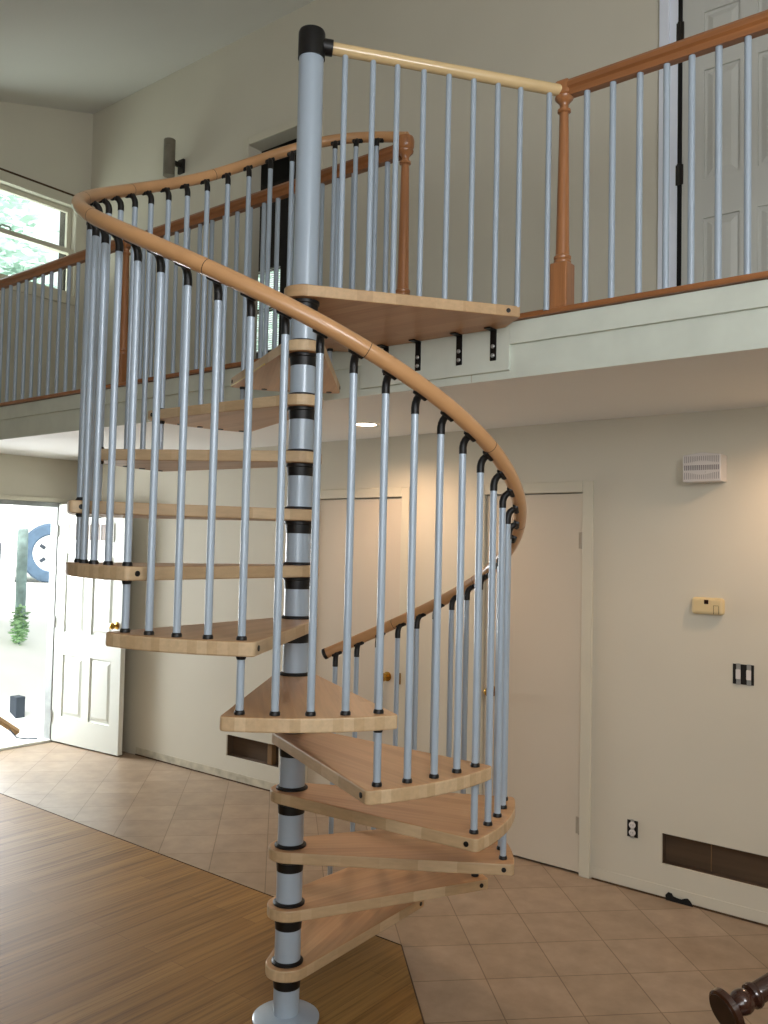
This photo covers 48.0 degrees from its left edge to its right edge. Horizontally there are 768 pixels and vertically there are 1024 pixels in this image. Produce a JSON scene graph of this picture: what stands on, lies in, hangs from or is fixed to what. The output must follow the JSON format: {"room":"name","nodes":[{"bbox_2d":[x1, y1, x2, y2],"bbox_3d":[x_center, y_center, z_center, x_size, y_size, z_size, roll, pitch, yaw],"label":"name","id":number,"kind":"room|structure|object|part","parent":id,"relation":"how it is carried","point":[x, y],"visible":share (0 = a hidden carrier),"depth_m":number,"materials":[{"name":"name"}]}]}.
{"room":"house entrance hall","nodes":[
{"label":"house entrance hall","id":0,"kind":"room"},
{"bbox_2d":[0,101,92,502],"bbox_3d":[-5.208,-1.079,4.532,0.090,5.750,8.311,-1,-3,38],"label":"wall","id":1,"kind":"structure","parent":0,"point":[52,147],"depth_m":7.38,"materials":[{"name":"paint"}]},
{"bbox_2d":[0,737,50,750],"bbox_3d":[-3.168,1.932,7.061,0.140,0.022,0.872,-1,-3,38],"label":"trim","id":2,"kind":"structure","parent":1,"relation":"attached to","point":[40,740],"depth_m":7.22,"materials":[{"name":"white paint"}]},
{"bbox_2d":[9,729,36,739],"bbox_3d":[-3.060,1.883,7.316,0.228,0.102,0.021,2,-3,-25],"label":"cord","id":3,"kind":"object","parent":2,"relation":"on","point":[9,729],"visible":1,"depth_m":7.30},
{"bbox_2d":[0,499,60,740],"bbox_3d":[-3.151,0.921,7.098,0.100,2.045,0.940,-1,-3,38],"label":"trim","id":4,"kind":"structure","parent":1,"relation":"attached to","point":[55,506],"depth_m":7.43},
{"bbox_2d":[0,494,67,503],"bbox_3d":[-3.111,0.901,7.068,0.020,2.085,1.060,-1,-3,38],"label":"trim","id":5,"kind":"structure","parent":1,"relation":"attached to","point":[8,497],"depth_m":7.27,"materials":[{"name":"paint"}]},
{"bbox_2d":[0,168,80,305],"bbox_3d":[-3.157,-2.333,7.124,0.110,0.980,1.405,-1,-3,38],"label":"window","id":6,"kind":"structure","parent":1,"relation":"in","point":[9,177],"depth_m":7.41,"materials":[{"name":"paint"}]},
{"bbox_3d":[-3.170,-2.509,7.170,0.035,0.413,1.245,-1,-3,38],"label":"sash","id":7,"kind":"part","parent":6,"relation":"part of","materials":[{"name":"paint"}]},
{"bbox_3d":[-3.148,-2.131,7.131,0.035,0.423,1.245,-1,-3,38],"label":"sash","id":8,"kind":"part","parent":6,"relation":"part of","materials":[{"name":"paint"}]},
{"bbox_2d":[50,504,124,755],"bbox_3d":[-2.472,0.938,7.159,0.878,2.020,0.111,0,-3,34],"label":"door","id":9,"kind":"structure","parent":1,"relation":"in","point":[88,674],"depth_m":7.15,"materials":[{"name":"white paint"}]},
{"bbox_2d":[67,523,114,541],"bbox_3d":[-2.449,0.169,7.193,0.610,0.160,0.005,0,-3,34],"label":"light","id":10,"kind":"object","parent":9,"relation":"attached to","point":[71,527],"depth_m":7.19,"materials":[{"name":"white paint"}]},
{"bbox_3d":[-2.171,0.915,6.927,0.060,0.060,0.066,0,-3,34],"label":"knob","id":11,"kind":"part","parent":9,"relation":"part of","materials":[{"name":"gold metal"}]},
{"bbox_2d":[0,351,360,419],"bbox_3d":[-1.776,-0.707,5.363,4.259,0.092,0.014,-1,-3,38],"label":"trim","id":12,"kind":"structure","parent":1,"relation":"attached to","point":[340,360],"depth_m":5.19,"materials":[{"name":"white paint"}]},
{"bbox_2d":[0,271,767,406],"bbox_3d":[0.111,-0.787,3.928,9.002,0.023,0.132,-1,-3,38],"label":"trim","id":13,"kind":"structure","parent":1,"relation":"attached to","point":[763,275],"depth_m":3.28,"materials":[{"name":"brown wood"}]},
{"bbox_2d":[0,134,413,402],"bbox_3d":[-1.649,-1.243,5.325,4.516,0.933,0.082,-1,-3,38],"label":"balcony railing","id":14,"kind":"object","parent":13,"relation":"on","point":[406,141],"visible":0.5,"depth_m":4.86,"materials":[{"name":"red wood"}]},
{"bbox_3d":[-2.506,-1.647,6.025,2.312,0.068,0.058,-1,-3,38],"label":"handrail","id":15,"kind":"part","parent":14,"relation":"part of","materials":[{"name":"red wood"}]},
{"bbox_3d":[-1.594,-0.870,5.260,0.075,0.183,0.075,-1,-3,38],"label":"newel post","id":16,"kind":"part","parent":14,"relation":"part of","materials":[{"name":"red wood"}]},
{"bbox_3d":[-0.741,-1.656,4.630,2.085,0.068,0.058,-1,-3,38],"label":"handrail","id":17,"kind":"part","parent":14,"relation":"part of","materials":[{"name":"red wood"}]},
{"bbox_2d":[550,10,767,307],"bbox_3d":[1.376,-1.277,2.935,1.753,0.927,0.075,-1,-3,38],"label":"balcony railing","id":18,"kind":"object","parent":13,"relation":"on","point":[562,271],"visible":0.89,"depth_m":3.20,"materials":[{"name":"red wood"}]},
{"bbox_3d":[0.710,-0.898,3.440,0.075,0.183,0.075,-1,-3,38],"label":"newel post","id":19,"kind":"part","parent":18,"relation":"part of","materials":[{"name":"red wood"}]},
{"bbox_3d":[1.394,-1.704,2.946,1.655,0.068,0.058,-1,-3,38],"label":"handrail","id":20,"kind":"part","parent":18,"relation":"part of","materials":[{"name":"red wood"}]},
{"bbox_2d":[0,0,314,113],"bbox_3d":[-1.658,-2.708,1.741,9.272,2.578,8.431,-1,-3,38],"label":"ceiling","id":21,"kind":"structure","parent":0,"point":[85,56],"depth_m":6.29,"materials":[{"name":"paint"}]},
{"bbox_2d":[57,138,296,290],"bbox_3d":[-0.899,-1.899,7.182,4.800,2.622,1.108,-1,-3,38],"label":"wall","id":22,"kind":"structure","parent":0,"point":[281,167],"depth_m":7.88,"materials":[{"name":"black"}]},
{"bbox_2d":[256,175,295,358],"bbox_3d":[-0.525,-1.872,7.655,4.600,2.622,0.100,-1,-3,38],"label":"wall","id":23,"kind":"structure","parent":0,"point":[284,203],"depth_m":7.96,"materials":[{"name":"black"}]},
{"bbox_2d":[256,268,279,351],"bbox_3d":[-1.270,-1.886,8.221,0.830,0.780,0.057,-1,-3,38],"label":"window","id":24,"kind":"structure","parent":23,"relation":"in","point":[270,308],"depth_m":8.02,"materials":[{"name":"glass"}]},
{"bbox_2d":[0,741,767,1023],"bbox_3d":[-1.703,1.815,1.712,9.152,0.120,8.491,-1,-3,38],"label":"floor","id":25,"kind":"structure","parent":0,"point":[544,943],"depth_m":3.85,"materials":[{"name":"tile"}]},
{"bbox_2d":[0,793,424,1023],"bbox_3d":[-0.603,1.830,3.017,1.868,0.005,8.984,2,-3,-28],"label":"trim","id":26,"kind":"structure","parent":25,"relation":"on","point":[0,793],"depth_m":4.45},
{"bbox_2d":[65,24,561,1023],"bbox_3d":[-0.315,0.004,3.212,1.669,3.676,1.669,-1,-3,38],"label":"spiral staircase","id":27,"kind":"structure","parent":25,"relation":"on","point":[430,841],"depth_m":3.05,"materials":[{"name":"silver metal"}]},
{"bbox_3d":[-0.357,1.829,3.138,0.242,0.022,0.242,-1,-3,38],"label":"plate","id":28,"kind":"part","parent":27,"relation":"part of","materials":[{"name":"silver metal"}]},
{"bbox_3d":[-0.302,-0.594,3.236,1.671,2.478,1.671,-1,-3,38],"label":"handrail","id":29,"kind":"part","parent":27,"relation":"part of","materials":[{"name":"brown wood"}]},
{"bbox_3d":[0.257,-1.733,3.384,0.930,0.100,0.047,2,-2,-11],"label":"landing handrail","id":30,"kind":"part","parent":27,"relation":"part of","materials":[{"name":"brown wood"}]},
{"bbox_2d":[709,972,767,1023],"bbox_3d":[0.917,1.225,1.530,0.394,1.150,0.554,2,-2,-21],"label":"armchair","id":31,"kind":"object","parent":25,"relation":"on","point":[731,1008],"visible":1,"depth_m":1.70,"materials":[{"name":"brown wood"}]},
{"bbox_2d":[0,307,767,460],"bbox_3d":[0.470,-0.644,4.380,9.002,0.254,1.234,-1,-3,38],"label":"ceiling","id":32,"kind":"structure","parent":0,"point":[719,361],"depth_m":3.87,"materials":[{"name":"paint"}]},
{"bbox_2d":[356,422,379,426],"bbox_3d":[-0.102,-0.502,4.950,0.156,0.006,0.156,-1,-3,38],"label":"recessed light","id":33,"kind":"object","parent":32,"relation":"in","point":[361,424],"visible":0.83,"depth_m":4.94,"materials":[{"name":"beige"}]},
{"bbox_2d":[360,324,510,388],"bbox_3d":[0.206,-0.678,3.794,0.796,0.197,0.014,-1,-3,38],"label":"trim","id":34,"kind":"structure","parent":32,"relation":"attached to","point":[438,356],"depth_m":3.73,"materials":[{"name":"white paint"}]},
{"bbox_2d":[509,279,767,344],"bbox_3d":[2.068,-0.753,2.327,3.947,0.092,0.014,-1,-3,38],"label":"trim","id":35,"kind":"structure","parent":32,"relation":"attached to","point":[751,295],"depth_m":3.19,"materials":[{"name":"white paint"}]},
{"bbox_2d":[91,0,767,912],"bbox_3d":[0.892,-0.940,4.919,9.002,5.750,0.132,-1,-3,38],"label":"wall","id":36,"kind":"structure","parent":0,"point":[679,749],"depth_m":5.00,"materials":[{"name":"paint"}]},
{"bbox_2d":[163,137,184,177],"bbox_3d":[-1.676,-2.805,6.873,0.092,0.292,0.177,-1,-3,38],"label":"wall sconce","id":37,"kind":"object","parent":36,"relation":"attached to","point":[169,163],"visible":0.98,"depth_m":6.81,"materials":[{"name":"grey metal"}]},
{"bbox_3d":[-1.702,-2.807,6.840,0.092,0.292,0.092,-1,-3,38],"label":"lamp shade","id":38,"kind":"part","parent":37,"relation":"part of","materials":[{"name":"grey metal"}]},
{"bbox_3d":[-1.657,-2.781,6.896,0.024,0.035,0.087,-1,-3,38],"label":"arm","id":39,"kind":"part","parent":37,"relation":"part of","materials":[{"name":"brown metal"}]},
{"bbox_2d":[135,747,275,790],"bbox_3d":[-1.295,1.923,6.413,1.820,0.062,0.007,-1,-3,38],"label":"baseboard","id":40,"kind":"structure","parent":36,"relation":"attached to","point":[242,779],"depth_m":6.44,"materials":[{"name":"wood"}]},
{"bbox_2d":[237,108,323,361],"bbox_3d":[-0.757,-1.764,6.190,0.810,2.077,0.016,-1,-3,38],"label":"door frame","id":41,"kind":"structure","parent":36,"relation":"in","point":[291,124],"depth_m":6.41,"materials":[{"name":"paint"}]},
{"bbox_2d":[305,487,409,784],"bbox_3d":[-0.186,0.896,5.633,0.886,2.095,0.177,-1,-3,38],"label":"door","id":42,"kind":"structure","parent":36,"relation":"in","point":[332,523],"depth_m":5.58,"materials":[{"name":"paint"}]},
{"bbox_3d":[0.002,1.034,5.406,0.060,0.060,0.066,-1,-3,38],"label":"knob","id":43,"kind":"part","parent":42,"relation":"part of","materials":[{"name":"gold metal"}]},
{"bbox_2d":[473,481,593,878],"bbox_3d":[0.834,0.884,4.827,0.735,2.095,0.177,-1,-3,38],"label":"door","id":44,"kind":"structure","parent":36,"relation":"in","point":[550,716],"depth_m":4.74,"materials":[{"name":"paint"}]},
{"bbox_2d":[627,819,637,838],"bbox_3d":[1.267,1.617,4.402,0.056,0.094,0.012,-1,-3,38],"label":"electrical outlet","id":45,"kind":"object","parent":36,"relation":"attached to","point":[632,826],"visible":1,"depth_m":4.40,"materials":[{"name":"black plastic"}]},
{"bbox_2d":[629,822,635,828],"bbox_3d":[1.266,1.598,4.402,0.033,0.033,0.008,-1,-3,38],"label":"receptacle","id":46,"kind":"object","parent":45,"relation":"attached to","point":[632,825],"depth_m":4.40,"materials":[{"name":"white plastic"}]},
{"bbox_2d":[629,829,635,835],"bbox_3d":[1.266,1.636,4.401,0.033,0.033,0.008,-1,-3,38],"label":"receptacle","id":47,"kind":"object","parent":45,"relation":"attached to","point":[632,832],"depth_m":4.40,"materials":[{"name":"white plastic"}]},
{"bbox_2d":[591,867,767,926],"bbox_3d":[2.711,1.875,3.249,4.130,0.062,0.007,-1,-3,38],"label":"baseboard","id":48,"kind":"structure","parent":36,"relation":"attached to","point":[754,916],"depth_m":4.22,"materials":[{"name":"paint"}]},
{"bbox_2d":[683,452,726,482],"bbox_3d":[1.566,-0.217,4.214,0.182,0.143,0.099,-1,-3,38],"label":"door chime","id":49,"kind":"object","parent":36,"relation":"attached to","point":[702,467],"visible":1,"depth_m":4.17,"materials":[{"name":"white plastic"}]},
{"bbox_2d":[692,597,724,614],"bbox_3d":[1.580,0.458,4.205,0.156,0.082,0.035,-1,-3,38],"label":"thermostat","id":50,"kind":"object","parent":36,"relation":"attached to","point":[700,605],"visible":1,"depth_m":4.19,"materials":[{"name":"beige plastic"}]},
{"bbox_2d":[657,0,767,289],"bbox_3d":[1.781,-1.740,4.256,0.824,1.974,0.138,-1,-3,38],"label":"door","id":51,"kind":"structure","parent":36,"relation":"in","point":[678,19],"depth_m":4.32,"materials":[{"name":"grey paint"}]},
{"bbox_3d":[1.744,-1.743,4.209,0.824,1.974,0.020,-1,-3,38],"label":"casing","id":52,"kind":"part","parent":51,"relation":"part of","materials":[{"name":"white paint"}]},
{"bbox_2d":[733,663,753,685],"bbox_3d":[1.707,0.773,4.102,0.096,0.100,0.012,-1,-3,38],"label":"light switch","id":53,"kind":"object","parent":36,"relation":"attached to","point":[743,674],"visible":1,"depth_m":4.10,"materials":[{"name":"black plastic"}]},
{"label":"outside","id":54,"kind":"structure","parent":0,"visible":0},
{"bbox_2d":[0,573,48,743],"bbox_3d":[-13.334,1.488,14.694,25.308,1.200,30.000,-1,-3,38],"label":"ground","id":55,"kind":"structure","parent":54,"point":[22,667],"depth_m":9.09,"materials":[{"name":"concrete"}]},
{"bbox_2d":[0,717,19,734],"bbox_3d":[-3.205,1.778,7.271,0.056,0.240,0.294,-1,-3,38],"label":"wooden plank","id":56,"kind":"object","parent":55,"relation":"on","point":[3,722],"visible":1,"depth_m":7.29,"materials":[{"name":"brown wood"}]},
{"bbox_2d":[10,695,24,717],"bbox_3d":[-3.443,1.880,8.098,0.120,0.300,0.090,-1,-3,38],"label":"block","id":57,"kind":"object","parent":55,"relation":"on","point":[17,702],"visible":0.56,"depth_m":8.06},
{"bbox_2d":[7,604,30,645],"bbox_3d":[-3.984,1.238,9.439,0.245,0.472,0.249,1,-2,5],"label":"shrub","id":58,"kind":"object","parent":55,"relation":"on","point":[18,623],"visible":1,"depth_m":9.41,"materials":[{"name":"green plant"}]},
{"bbox_2d":[14,529,27,632],"bbox_3d":[-4.086,0.781,9.721,0.116,1.180,0.116,-1,-3,38],"label":"post","id":59,"kind":"object","parent":55,"relation":"on","point":[22,542],"visible":0.84,"depth_m":9.68,"materials":[{"name":"grey wood"}]},
{"bbox_2d":[4,197,37,273],"bbox_3d":[-9.920,-3.846,17.647,5.418,9.835,5.351,-1,-3,38],"label":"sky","id":60,"kind":"structure","parent":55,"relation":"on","point":[28,210],"depth_m":18.34,"materials":[{"name":"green plant"}]},
{"bbox_2d":[0,505,51,582],"bbox_3d":[-5.957,0.075,11.609,4.800,1.839,1.810,2,-3,-22],"label":"car","id":61,"kind":"object","parent":55,"relation":"on","point":[13,518],"visible":0.39,"depth_m":11.22,"materials":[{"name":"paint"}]},
{"bbox_2d":[0,190,56,287],"bbox_3d":[-6.799,-2.357,13.057,3.621,6.612,3.664,-1,-3,38],"label":"tree","id":62,"kind":"object","parent":55,"relation":"on","point":[10,252],"visible":0.35,"depth_m":12.98,"materials":[{"name":"green plant"}]},
{"bbox_2d":[54,230,279,350],"bbox_3d":[-4.035,-3.503,17.089,4.648,9.340,4.610,-1,-3,38],"label":"tree","id":63,"kind":"object","parent":55,"relation":"on","point":[54,230],"visible":0.02,"depth_m":17.35,"materials":[{"name":"green plant"}]}
]}

